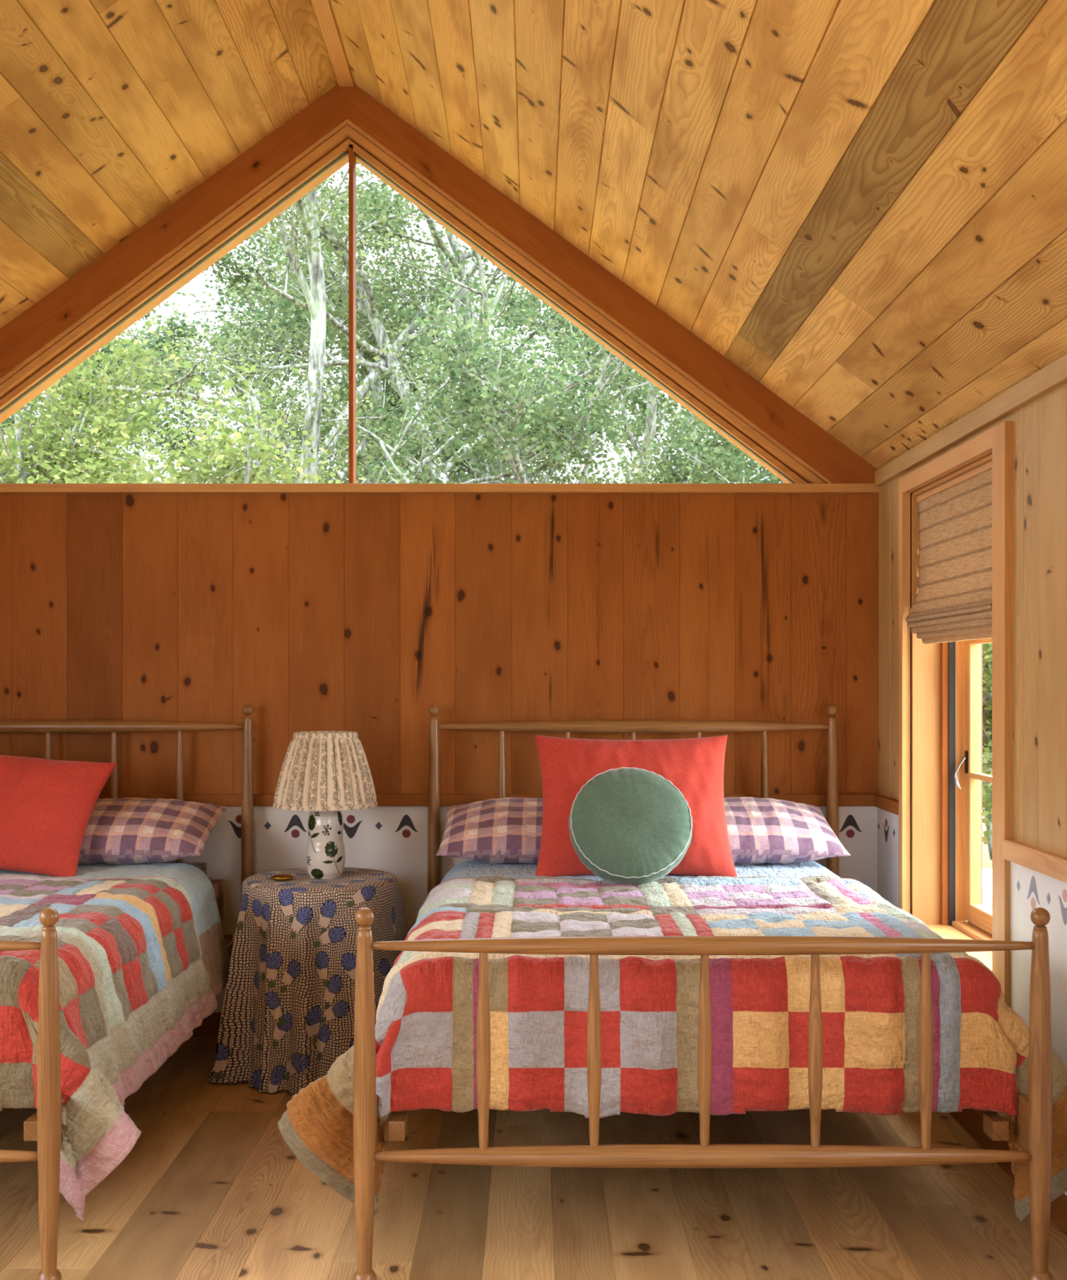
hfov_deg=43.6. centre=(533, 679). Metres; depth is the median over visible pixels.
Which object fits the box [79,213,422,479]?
oak tree
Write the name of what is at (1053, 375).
trim
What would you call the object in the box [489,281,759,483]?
oak tree
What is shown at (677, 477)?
tree
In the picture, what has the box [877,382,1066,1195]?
wall
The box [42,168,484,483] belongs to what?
oak tree
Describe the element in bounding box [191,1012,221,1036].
baseboard
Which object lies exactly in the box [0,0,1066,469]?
ceiling
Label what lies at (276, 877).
dish
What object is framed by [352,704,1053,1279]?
bed
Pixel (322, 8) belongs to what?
trim
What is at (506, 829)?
plaid pillow
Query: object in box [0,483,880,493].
trim
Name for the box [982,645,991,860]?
shrub
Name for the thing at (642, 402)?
oak tree
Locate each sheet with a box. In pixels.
[0,862,230,996]
[440,860,840,883]
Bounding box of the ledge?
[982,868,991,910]
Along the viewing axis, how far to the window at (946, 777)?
4.51 m
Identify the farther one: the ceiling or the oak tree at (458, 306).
the oak tree at (458, 306)
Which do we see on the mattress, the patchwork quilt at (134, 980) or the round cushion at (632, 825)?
the patchwork quilt at (134, 980)
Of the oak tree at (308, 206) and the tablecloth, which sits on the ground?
the oak tree at (308, 206)
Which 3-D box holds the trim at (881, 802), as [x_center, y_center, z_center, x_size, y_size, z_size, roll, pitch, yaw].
[1.272,0.447,4.766,0.025,0.044,0.328,0,0,0]
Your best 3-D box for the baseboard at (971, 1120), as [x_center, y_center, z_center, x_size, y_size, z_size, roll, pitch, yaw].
[1.272,1.278,3.640,0.018,0.085,2.580,0,0,0]
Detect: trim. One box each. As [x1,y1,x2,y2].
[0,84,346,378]
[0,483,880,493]
[97,794,874,806]
[311,0,354,86]
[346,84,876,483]
[874,353,1066,486]
[874,794,898,815]
[1002,839,1066,883]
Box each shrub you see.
[982,643,991,844]
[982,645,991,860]
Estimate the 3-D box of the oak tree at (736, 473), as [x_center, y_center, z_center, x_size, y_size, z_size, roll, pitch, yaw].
[3.659,-1.253,13.710,5.009,6.576,3.968,0,0,6]
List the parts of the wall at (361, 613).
board panel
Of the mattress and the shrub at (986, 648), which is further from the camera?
the shrub at (986, 648)
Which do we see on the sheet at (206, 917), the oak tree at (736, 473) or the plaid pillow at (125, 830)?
the plaid pillow at (125, 830)
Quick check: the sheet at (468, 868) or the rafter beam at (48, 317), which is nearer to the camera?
the sheet at (468, 868)
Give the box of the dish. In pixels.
[271,875,293,880]
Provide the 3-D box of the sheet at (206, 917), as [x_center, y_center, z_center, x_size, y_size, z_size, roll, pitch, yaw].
[-1.776,0.823,4.275,1.516,0.402,0.553,0,0,0]
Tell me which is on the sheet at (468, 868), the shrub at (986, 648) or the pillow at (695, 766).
the pillow at (695, 766)
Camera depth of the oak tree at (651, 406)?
18.21 m
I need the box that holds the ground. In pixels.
[982,807,991,868]
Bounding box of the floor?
[0,1036,1066,1279]
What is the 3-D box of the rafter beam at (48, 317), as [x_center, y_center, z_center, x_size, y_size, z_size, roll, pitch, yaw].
[-1.676,-1.466,4.940,1.973,1.511,0.040,0,0,0]
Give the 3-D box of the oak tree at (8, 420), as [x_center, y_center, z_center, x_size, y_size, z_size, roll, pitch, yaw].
[-5.425,-1.947,15.054,3.090,7.959,3.455,0,0,-31]
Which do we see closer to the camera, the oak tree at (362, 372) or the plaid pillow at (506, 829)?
the plaid pillow at (506, 829)
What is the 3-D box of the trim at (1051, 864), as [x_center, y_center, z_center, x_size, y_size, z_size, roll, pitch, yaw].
[1.270,0.454,2.962,0.027,0.053,1.225,0,0,0]
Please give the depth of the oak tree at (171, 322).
23.09 m
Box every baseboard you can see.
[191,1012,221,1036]
[948,1108,1066,1236]
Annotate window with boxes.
[0,119,832,483]
[898,421,1013,1008]
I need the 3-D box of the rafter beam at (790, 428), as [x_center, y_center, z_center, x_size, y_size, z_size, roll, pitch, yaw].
[0.296,-1.466,4.940,1.971,1.511,0.040,0,0,0]
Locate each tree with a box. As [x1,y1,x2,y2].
[0,316,218,483]
[0,319,194,483]
[4,291,252,483]
[38,334,366,483]
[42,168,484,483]
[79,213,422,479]
[130,166,602,483]
[142,228,542,483]
[181,161,637,483]
[181,167,500,481]
[280,168,559,483]
[284,195,659,483]
[325,187,682,483]
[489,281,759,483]
[523,375,758,483]
[559,329,663,483]
[595,368,782,483]
[642,413,785,483]
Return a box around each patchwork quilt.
[0,874,217,1222]
[277,875,1066,1224]
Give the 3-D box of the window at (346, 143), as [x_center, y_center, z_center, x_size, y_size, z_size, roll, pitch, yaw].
[-0.690,-1.395,5.025,3.651,1.369,0.190,0,0,0]
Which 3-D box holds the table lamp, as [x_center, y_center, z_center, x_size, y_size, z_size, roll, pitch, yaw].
[-0.710,0.426,4.550,0.352,0.493,0.352,0,0,-43]
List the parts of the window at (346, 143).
frame, frame, frame, frame, frame, frame, frame, frame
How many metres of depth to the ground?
15.95 m
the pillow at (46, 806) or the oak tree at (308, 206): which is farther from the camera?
the oak tree at (308, 206)
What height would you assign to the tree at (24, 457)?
5.032 m
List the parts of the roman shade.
head rail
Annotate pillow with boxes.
[0,755,117,876]
[77,797,228,864]
[435,797,542,863]
[533,734,737,876]
[724,796,850,864]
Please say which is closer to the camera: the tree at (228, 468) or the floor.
the floor
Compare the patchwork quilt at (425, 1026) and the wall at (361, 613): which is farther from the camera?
the wall at (361, 613)
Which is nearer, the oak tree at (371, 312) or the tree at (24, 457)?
the tree at (24, 457)
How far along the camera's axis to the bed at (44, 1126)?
2.87 m
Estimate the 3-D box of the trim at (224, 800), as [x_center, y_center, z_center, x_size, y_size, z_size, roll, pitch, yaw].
[-0.691,0.447,4.941,3.944,0.044,0.026,0,0,0]
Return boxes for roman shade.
[905,460,991,644]
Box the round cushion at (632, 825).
[568,767,692,884]
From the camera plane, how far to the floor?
3.34 m
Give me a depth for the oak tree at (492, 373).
10.83 m
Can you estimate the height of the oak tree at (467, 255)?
9.366 m
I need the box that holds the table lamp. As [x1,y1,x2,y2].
[272,730,377,879]
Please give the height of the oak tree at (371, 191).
11.702 m
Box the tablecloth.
[208,867,407,1095]
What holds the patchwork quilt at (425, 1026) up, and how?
on the mattress
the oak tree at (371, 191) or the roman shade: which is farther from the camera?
the oak tree at (371, 191)
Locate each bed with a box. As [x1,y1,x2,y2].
[0,704,253,1279]
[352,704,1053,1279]
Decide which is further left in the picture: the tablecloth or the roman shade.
the tablecloth
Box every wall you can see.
[0,493,878,1012]
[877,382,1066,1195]
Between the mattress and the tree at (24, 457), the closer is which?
the mattress
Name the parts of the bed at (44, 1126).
foot rail, rail, foot rail, foot post, head rail, rail, rail, head post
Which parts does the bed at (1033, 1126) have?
foot post, rail, head post, head rail, foot rail, foot rail, head post, rail, foot post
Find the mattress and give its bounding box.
[185,862,223,920]
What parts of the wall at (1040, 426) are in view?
board panel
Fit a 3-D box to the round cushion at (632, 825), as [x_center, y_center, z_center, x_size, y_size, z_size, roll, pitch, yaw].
[0.303,0.457,4.173,0.385,0.355,0.261,0,0,8]
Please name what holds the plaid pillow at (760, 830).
on the sheet at (468, 868)
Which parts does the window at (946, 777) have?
casing, frame, casing, handle, frame, handle plate, frame, sash, sash, casing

